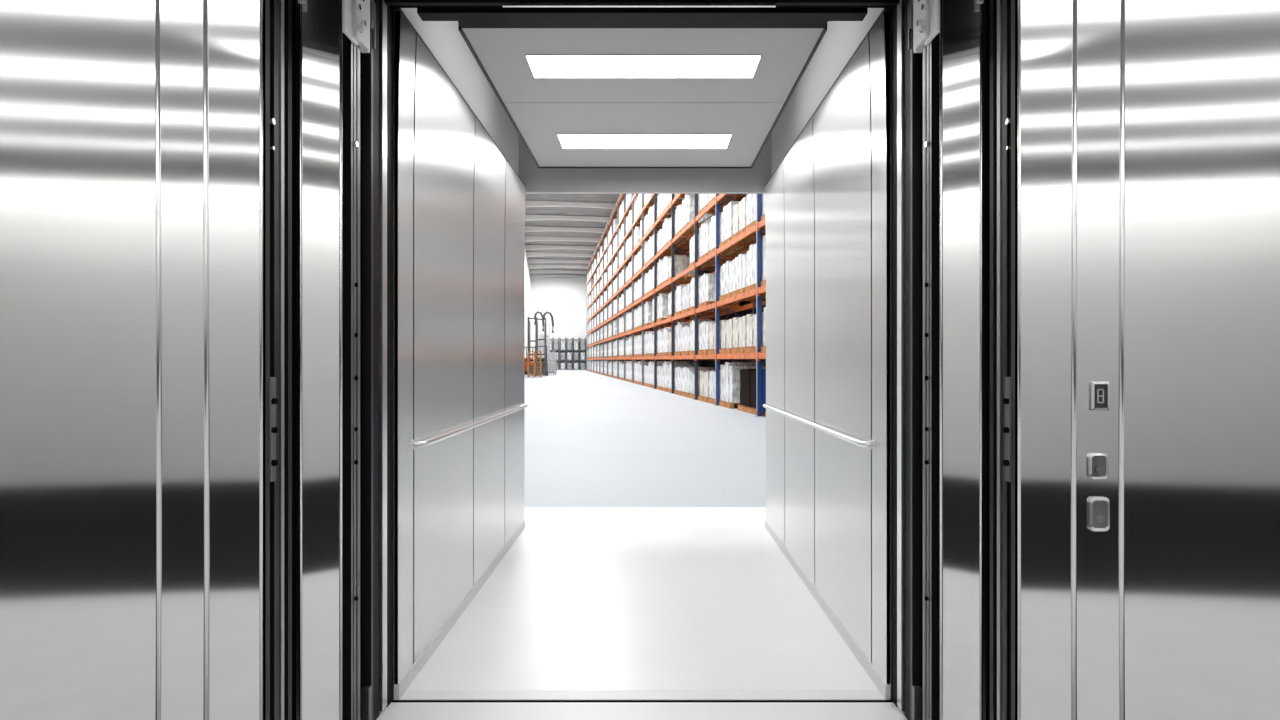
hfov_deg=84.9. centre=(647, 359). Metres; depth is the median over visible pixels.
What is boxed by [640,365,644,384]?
load
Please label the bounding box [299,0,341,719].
door
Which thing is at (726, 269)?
load
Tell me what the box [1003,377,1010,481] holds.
plate
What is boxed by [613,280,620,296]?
load
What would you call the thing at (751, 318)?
load
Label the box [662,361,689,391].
load
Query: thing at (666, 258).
load
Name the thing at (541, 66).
recessed light
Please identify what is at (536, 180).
wall
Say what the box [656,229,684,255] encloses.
load
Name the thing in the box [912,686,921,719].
shoe
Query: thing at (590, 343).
rack
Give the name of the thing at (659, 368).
load
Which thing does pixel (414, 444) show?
handrail
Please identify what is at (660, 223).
load
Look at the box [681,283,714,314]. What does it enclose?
load
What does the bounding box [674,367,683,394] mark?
load
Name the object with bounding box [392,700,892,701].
trim
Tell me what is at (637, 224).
load
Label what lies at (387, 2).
trim
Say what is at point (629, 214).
load
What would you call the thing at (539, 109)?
ceiling
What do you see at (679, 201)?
load
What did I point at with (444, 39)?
cove
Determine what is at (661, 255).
load
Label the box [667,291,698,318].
load
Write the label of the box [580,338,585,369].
shelving unit
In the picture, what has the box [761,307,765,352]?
load
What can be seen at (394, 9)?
trim
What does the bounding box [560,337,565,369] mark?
shelving unit
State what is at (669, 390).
load
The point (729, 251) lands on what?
load
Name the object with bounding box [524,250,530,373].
wall
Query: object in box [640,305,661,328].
load
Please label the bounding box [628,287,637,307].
load
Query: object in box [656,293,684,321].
load
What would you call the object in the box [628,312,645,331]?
load
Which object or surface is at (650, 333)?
load
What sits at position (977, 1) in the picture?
clip
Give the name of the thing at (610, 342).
load
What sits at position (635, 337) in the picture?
load
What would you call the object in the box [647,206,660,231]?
load
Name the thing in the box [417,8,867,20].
trim
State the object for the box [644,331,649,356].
load
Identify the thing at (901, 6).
trim
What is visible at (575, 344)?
shelving unit
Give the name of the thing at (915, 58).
trim
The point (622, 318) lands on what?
load
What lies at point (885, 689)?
baseboard
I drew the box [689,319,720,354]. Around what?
load
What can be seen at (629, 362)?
load
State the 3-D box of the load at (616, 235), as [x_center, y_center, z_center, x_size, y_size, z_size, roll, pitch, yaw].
[-1.631,-7.468,45.100,0.950,1.134,1.100,0,0,-8]
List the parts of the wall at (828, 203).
wall panel, wall panel, wall panel, wall panel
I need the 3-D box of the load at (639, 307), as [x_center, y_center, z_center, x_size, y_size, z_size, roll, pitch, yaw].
[-0.019,-2.068,34.041,0.950,1.134,1.100,0,0,-8]
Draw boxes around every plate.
[269,377,277,481]
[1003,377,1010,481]
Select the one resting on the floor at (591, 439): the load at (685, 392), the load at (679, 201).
the load at (685, 392)
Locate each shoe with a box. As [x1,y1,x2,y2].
[361,686,371,719]
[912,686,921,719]
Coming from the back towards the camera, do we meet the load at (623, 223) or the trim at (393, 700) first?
the load at (623, 223)
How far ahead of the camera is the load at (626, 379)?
38.63 m
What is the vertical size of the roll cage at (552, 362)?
1.698 m
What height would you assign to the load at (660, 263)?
1.134 m
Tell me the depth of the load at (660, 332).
27.49 m
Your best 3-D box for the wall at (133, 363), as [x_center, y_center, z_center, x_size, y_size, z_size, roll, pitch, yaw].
[-1.554,-0.270,1.790,1.133,2.900,0.080,0,0,0]
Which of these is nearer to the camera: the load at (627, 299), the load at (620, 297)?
the load at (627, 299)
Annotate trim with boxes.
[266,0,295,719]
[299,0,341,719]
[342,0,392,719]
[376,702,907,719]
[385,0,898,5]
[392,6,891,7]
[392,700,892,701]
[393,8,525,186]
[399,691,884,699]
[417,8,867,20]
[458,21,827,27]
[502,3,775,6]
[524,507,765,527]
[765,8,891,185]
[892,0,939,719]
[940,0,982,719]
[986,0,1013,719]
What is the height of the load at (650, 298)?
1.088 m
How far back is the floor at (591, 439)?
9.33 m
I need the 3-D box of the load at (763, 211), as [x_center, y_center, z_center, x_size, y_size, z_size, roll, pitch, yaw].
[2.892,-3.418,14.061,0.950,1.134,1.100,0,0,-8]
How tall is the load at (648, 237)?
1.134 m
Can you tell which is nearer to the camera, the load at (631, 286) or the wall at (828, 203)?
the wall at (828, 203)
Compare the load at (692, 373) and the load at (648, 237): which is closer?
the load at (692, 373)
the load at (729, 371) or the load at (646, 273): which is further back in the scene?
the load at (646, 273)
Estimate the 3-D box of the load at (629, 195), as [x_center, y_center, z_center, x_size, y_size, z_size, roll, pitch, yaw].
[-0.560,-8.818,37.752,0.950,1.134,1.100,0,0,-8]
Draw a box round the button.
[1088,453,1107,478]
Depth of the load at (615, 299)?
45.96 m
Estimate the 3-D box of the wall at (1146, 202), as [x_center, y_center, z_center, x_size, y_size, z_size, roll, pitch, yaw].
[1.514,-0.270,1.790,1.133,2.900,0.080,0,0,0]
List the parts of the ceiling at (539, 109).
panel, panel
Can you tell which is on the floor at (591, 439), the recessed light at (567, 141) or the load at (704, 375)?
the load at (704, 375)
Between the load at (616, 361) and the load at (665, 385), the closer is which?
the load at (665, 385)
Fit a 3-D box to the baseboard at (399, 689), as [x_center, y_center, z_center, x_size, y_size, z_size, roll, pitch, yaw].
[-0.873,1.154,3.680,0.018,0.052,2.500,0,0,0]
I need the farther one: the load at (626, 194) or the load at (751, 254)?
the load at (626, 194)
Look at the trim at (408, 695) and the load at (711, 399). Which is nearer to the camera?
the trim at (408, 695)
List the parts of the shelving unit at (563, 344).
shelf frame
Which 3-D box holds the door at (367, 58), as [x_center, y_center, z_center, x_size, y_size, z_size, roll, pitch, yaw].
[-1.158,-0.025,2.244,0.548,2.390,0.016,0,0,0]
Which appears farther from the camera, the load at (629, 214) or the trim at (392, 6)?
the load at (629, 214)
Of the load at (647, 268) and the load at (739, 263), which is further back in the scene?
the load at (647, 268)
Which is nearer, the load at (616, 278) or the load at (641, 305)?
the load at (641, 305)
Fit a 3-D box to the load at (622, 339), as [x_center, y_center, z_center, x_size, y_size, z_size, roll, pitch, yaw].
[-1.097,-0.695,41.438,0.950,1.088,1.100,0,0,-8]
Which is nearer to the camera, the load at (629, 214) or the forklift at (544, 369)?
the load at (629, 214)
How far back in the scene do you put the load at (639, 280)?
33.76 m
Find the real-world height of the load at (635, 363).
1.088 m
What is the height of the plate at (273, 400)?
0.275 m
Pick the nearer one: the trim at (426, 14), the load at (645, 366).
the trim at (426, 14)
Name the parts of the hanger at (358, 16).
plate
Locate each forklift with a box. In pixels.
[524,311,543,374]
[535,311,553,375]
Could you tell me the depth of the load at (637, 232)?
34.85 m
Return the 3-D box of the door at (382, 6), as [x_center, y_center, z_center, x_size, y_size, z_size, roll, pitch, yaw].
[-1.183,-0.025,2.352,0.598,2.390,0.040,0,0,0]
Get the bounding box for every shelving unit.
[548,337,552,351]
[553,337,558,369]
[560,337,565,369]
[566,338,572,369]
[573,338,578,369]
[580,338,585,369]
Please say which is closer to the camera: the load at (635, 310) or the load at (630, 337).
the load at (635, 310)
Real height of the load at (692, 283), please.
1.033 m
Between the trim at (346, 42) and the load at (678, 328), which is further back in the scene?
the load at (678, 328)
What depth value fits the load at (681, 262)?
24.71 m
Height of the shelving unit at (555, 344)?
3.900 m
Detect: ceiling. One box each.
[458,23,826,167]
[525,194,619,278]
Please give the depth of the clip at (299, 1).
1.96 m
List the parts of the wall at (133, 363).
cladding panel, cladding panel, cladding panel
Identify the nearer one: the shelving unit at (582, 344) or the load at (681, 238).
the load at (681, 238)
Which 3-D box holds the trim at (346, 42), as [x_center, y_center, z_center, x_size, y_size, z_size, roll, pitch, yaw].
[-0.908,-0.285,2.230,0.048,2.970,0.400,0,0,0]
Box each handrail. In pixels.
[411,403,526,448]
[763,403,873,448]
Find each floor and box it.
[406,528,878,690]
[524,370,765,506]
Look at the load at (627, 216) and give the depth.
38.80 m
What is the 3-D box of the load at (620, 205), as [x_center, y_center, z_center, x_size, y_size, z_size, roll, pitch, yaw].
[-1.270,-8.818,42.626,0.950,1.134,1.100,0,0,-8]
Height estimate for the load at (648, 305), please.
1.134 m
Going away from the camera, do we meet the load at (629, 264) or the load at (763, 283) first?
the load at (763, 283)
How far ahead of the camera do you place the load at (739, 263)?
16.32 m
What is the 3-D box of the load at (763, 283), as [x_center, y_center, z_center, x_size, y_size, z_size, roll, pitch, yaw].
[2.892,-2.068,14.061,0.950,1.134,1.100,0,0,-8]
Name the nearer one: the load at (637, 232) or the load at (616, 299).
the load at (637, 232)
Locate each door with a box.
[296,0,359,719]
[362,28,372,719]
[379,0,386,710]
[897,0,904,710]
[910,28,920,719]
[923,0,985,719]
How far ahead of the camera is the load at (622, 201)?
41.11 m
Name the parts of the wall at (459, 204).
wall panel, wall panel, wall panel, wall panel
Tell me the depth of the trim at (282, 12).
1.89 m
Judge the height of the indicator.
0.074 m
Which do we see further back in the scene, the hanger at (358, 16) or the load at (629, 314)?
the load at (629, 314)
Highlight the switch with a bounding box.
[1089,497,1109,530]
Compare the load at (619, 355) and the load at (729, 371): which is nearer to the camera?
the load at (729, 371)
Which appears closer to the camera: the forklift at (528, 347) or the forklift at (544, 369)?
the forklift at (544, 369)
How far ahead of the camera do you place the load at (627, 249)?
38.63 m
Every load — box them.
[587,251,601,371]
[604,308,613,322]
[608,247,614,263]
[608,266,613,282]
[608,323,620,338]
[609,284,616,298]
[609,303,616,319]
[609,325,623,338]
[609,342,611,357]
[610,245,615,260]
[613,218,620,235]
[613,238,616,255]
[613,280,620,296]
[613,299,621,316]
[613,320,628,337]
[613,341,614,357]
[613,361,615,377]
[615,235,619,252]
[615,257,621,272]
[615,278,622,294]
[615,299,623,315]
[615,340,616,357]
[615,361,616,377]
[618,273,627,290]
[618,297,631,313]
[618,317,634,335]
[618,340,620,357]
[618,361,626,379]
[619,205,623,224]
[619,230,623,246]
[619,250,627,267]
[621,201,626,221]
[621,223,626,243]
[621,246,628,265]
[621,269,628,288]
[621,293,634,311]
[621,316,637,334]
[621,339,622,356]
[621,364,623,379]
[625,239,634,259]
[625,267,634,283]
[625,289,628,308]
[625,312,641,332]
[625,340,627,356]
[625,361,628,381]
[626,194,631,213]
[626,216,631,237]
[628,194,637,208]
[628,210,634,233]
[628,237,637,255]
[628,262,636,281]
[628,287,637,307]
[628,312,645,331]
[628,336,631,356]
[628,361,637,381]
[630,235,640,252]
[630,286,641,305]
[631,210,639,227]
[633,201,641,224]
[633,226,647,249]
[633,255,644,275]
[633,282,645,302]
[633,309,653,329]
[633,335,637,356]
[633,362,636,383]
[636,194,647,219]
[636,251,648,273]
[636,279,648,300]
[636,306,645,329]
[636,335,640,356]
[636,361,649,384]
[640,194,649,212]
[640,216,649,240]
[640,249,652,269]
[640,277,653,299]
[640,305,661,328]
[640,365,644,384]
[644,194,653,207]
[644,214,653,235]
[644,242,653,265]
[644,272,658,297]
[644,301,667,325]
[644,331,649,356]
[644,365,647,386]
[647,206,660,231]
[647,236,660,262]
[647,269,670,294]
[647,331,653,356]
[647,361,653,387]
[651,205,664,227]
[651,231,676,258]
[651,266,676,291]
[651,296,677,323]
[651,334,657,355]
[651,361,664,387]
[656,194,670,220]
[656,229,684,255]
[656,259,682,289]
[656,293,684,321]
[656,329,662,355]
[656,366,662,389]
[662,194,676,214]
[662,218,689,251]
[662,256,689,285]
[662,327,674,355]
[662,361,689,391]
[667,194,684,206]
[667,215,690,244]
[667,255,694,281]
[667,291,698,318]
[667,332,674,355]
[667,363,698,392]
[674,204,698,239]
[674,285,705,315]
[674,322,689,355]
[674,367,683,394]
[681,194,711,232]
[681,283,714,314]
[681,326,689,354]
[681,367,714,396]
[689,234,725,267]
[689,276,726,311]
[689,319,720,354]
[689,371,699,398]
[698,194,722,215]
[698,222,736,262]
[698,273,738,307]
[698,321,720,354]
[698,370,714,401]
[707,194,746,206]
[707,212,748,255]
[707,322,720,353]
[707,371,734,404]
[719,201,762,249]
[719,261,765,301]
[719,319,732,353]
[719,362,765,408]
[731,197,764,242]
[731,254,765,297]
[731,316,746,353]
[738,369,764,415]
[744,194,764,232]
[744,240,764,292]
[744,312,762,352]
[761,194,764,219]
[761,235,765,286]
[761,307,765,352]
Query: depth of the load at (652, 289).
29.32 m
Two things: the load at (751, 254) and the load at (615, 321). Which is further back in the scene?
the load at (615, 321)
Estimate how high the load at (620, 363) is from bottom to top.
1.088 m
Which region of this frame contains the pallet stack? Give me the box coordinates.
[527,351,541,376]
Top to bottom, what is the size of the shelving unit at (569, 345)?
3.900 m
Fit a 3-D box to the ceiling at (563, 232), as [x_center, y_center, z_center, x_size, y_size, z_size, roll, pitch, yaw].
[-4.600,-9.895,45.122,8.000,0.510,82.600,0,0,-8]
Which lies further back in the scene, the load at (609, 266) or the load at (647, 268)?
the load at (609, 266)
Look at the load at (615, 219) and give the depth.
45.91 m
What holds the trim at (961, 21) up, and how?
attached to the wall at (1146, 202)
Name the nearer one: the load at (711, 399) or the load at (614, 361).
the load at (711, 399)
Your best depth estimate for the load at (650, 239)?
30.04 m
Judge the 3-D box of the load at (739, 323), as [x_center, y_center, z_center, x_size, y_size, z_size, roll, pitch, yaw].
[2.546,-0.590,16.437,0.950,0.878,1.100,0,0,-8]
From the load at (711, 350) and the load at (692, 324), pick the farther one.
the load at (692, 324)
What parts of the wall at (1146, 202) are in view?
cladding panel, cladding panel, cladding panel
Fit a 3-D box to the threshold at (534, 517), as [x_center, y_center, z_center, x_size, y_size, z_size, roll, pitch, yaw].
[-0.020,1.210,5.275,2.100,0.060,0.690,0,0,0]
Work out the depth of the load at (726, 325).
17.41 m
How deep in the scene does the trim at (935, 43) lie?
2.29 m
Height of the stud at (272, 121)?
0.017 m
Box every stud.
[269,118,275,124]
[1005,118,1010,124]
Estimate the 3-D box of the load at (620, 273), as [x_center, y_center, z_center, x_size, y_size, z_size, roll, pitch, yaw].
[-1.270,-4.745,42.626,0.950,1.088,1.100,0,0,-8]
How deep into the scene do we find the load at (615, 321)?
45.95 m
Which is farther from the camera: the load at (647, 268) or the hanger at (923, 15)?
the load at (647, 268)
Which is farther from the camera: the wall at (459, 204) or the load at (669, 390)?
the load at (669, 390)
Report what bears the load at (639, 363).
on the floor at (591, 439)
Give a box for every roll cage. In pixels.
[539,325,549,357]
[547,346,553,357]
[547,353,556,374]
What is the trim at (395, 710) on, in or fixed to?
attached to the wall at (133, 363)
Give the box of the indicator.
[1091,381,1109,410]
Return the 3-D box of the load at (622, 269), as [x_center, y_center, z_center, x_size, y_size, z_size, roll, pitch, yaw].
[-1.097,-4.768,41.438,0.950,1.134,1.100,0,0,-8]
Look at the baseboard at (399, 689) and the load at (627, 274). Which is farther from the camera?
the load at (627, 274)
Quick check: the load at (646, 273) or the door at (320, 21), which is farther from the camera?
the load at (646, 273)
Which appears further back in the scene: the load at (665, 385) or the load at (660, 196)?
the load at (660, 196)
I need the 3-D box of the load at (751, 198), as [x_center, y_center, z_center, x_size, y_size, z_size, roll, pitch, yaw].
[2.712,-3.314,15.293,0.950,0.926,1.100,0,0,-8]
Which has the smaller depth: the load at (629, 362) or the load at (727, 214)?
the load at (727, 214)
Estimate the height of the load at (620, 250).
1.134 m
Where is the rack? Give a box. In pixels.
[587,194,765,416]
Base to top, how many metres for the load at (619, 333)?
1.088 m
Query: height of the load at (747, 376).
0.999 m
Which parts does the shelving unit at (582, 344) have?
shelf frame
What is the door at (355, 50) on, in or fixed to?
in the wall at (459, 204)
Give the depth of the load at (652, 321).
29.34 m
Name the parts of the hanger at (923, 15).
plate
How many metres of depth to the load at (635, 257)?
35.11 m
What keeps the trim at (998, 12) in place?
attached to the wall at (1146, 202)
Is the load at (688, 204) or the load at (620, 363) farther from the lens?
the load at (620, 363)
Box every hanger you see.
[342,0,375,52]
[908,0,939,52]
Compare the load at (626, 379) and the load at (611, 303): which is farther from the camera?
the load at (611, 303)
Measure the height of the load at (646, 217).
0.954 m
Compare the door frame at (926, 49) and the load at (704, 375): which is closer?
the door frame at (926, 49)
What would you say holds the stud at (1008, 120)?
attached to the wall at (1146, 202)
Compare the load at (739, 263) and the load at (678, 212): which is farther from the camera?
the load at (678, 212)
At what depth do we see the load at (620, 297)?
42.51 m
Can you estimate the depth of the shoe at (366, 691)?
2.21 m
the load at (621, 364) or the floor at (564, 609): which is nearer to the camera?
the floor at (564, 609)
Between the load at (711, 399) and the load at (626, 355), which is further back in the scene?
the load at (626, 355)
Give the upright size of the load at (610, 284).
1.088 m
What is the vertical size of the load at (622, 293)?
1.088 m
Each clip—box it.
[298,0,305,3]
[976,0,983,3]
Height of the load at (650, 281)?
1.088 m
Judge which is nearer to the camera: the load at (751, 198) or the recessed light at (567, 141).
the recessed light at (567, 141)
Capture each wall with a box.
[0,0,269,719]
[393,10,525,699]
[519,133,771,193]
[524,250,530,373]
[531,278,592,369]
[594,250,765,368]
[764,9,891,699]
[1011,0,1279,719]
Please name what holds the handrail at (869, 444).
attached to the wall at (828, 203)
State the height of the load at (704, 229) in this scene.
1.088 m
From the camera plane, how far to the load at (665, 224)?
26.27 m
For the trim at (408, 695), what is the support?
attached to the wall at (459, 204)
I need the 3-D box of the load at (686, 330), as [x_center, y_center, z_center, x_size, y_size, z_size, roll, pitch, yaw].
[1.639,-0.628,22.662,0.950,0.954,1.100,0,0,-8]
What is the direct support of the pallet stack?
on the floor at (591, 439)
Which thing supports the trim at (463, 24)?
attached to the wall at (459, 204)
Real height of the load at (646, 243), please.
1.088 m
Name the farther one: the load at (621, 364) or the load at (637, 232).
the load at (621, 364)
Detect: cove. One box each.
[401,8,518,175]
[772,8,883,173]
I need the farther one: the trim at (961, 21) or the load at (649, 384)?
the load at (649, 384)
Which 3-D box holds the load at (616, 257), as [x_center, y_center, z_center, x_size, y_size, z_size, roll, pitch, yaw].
[-1.631,-6.095,45.100,0.950,1.088,1.100,0,0,-8]
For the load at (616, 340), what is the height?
1.134 m
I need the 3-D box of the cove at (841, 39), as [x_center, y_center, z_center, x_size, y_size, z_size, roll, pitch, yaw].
[0.890,-1.508,3.690,0.040,0.565,2.480,0,0,0]
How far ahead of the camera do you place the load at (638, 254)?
33.94 m
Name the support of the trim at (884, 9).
attached to the wall at (828, 203)
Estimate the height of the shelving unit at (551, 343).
3.900 m
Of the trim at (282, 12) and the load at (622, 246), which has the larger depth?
the load at (622, 246)
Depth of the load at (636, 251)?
36.83 m
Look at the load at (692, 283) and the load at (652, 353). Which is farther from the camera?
the load at (652, 353)
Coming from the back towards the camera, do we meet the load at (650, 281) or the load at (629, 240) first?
the load at (629, 240)
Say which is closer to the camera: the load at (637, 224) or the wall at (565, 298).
the load at (637, 224)
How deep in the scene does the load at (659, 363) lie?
29.32 m
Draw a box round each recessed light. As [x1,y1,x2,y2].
[525,55,761,77]
[557,134,731,148]
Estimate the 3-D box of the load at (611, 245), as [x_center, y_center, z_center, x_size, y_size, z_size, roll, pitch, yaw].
[-2.164,-7.445,48.761,0.950,1.088,1.100,0,0,-8]
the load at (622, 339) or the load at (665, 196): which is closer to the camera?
the load at (665, 196)
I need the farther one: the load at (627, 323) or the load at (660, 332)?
the load at (627, 323)
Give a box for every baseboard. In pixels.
[394,520,524,699]
[765,520,890,699]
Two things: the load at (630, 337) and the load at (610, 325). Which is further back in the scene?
the load at (610, 325)

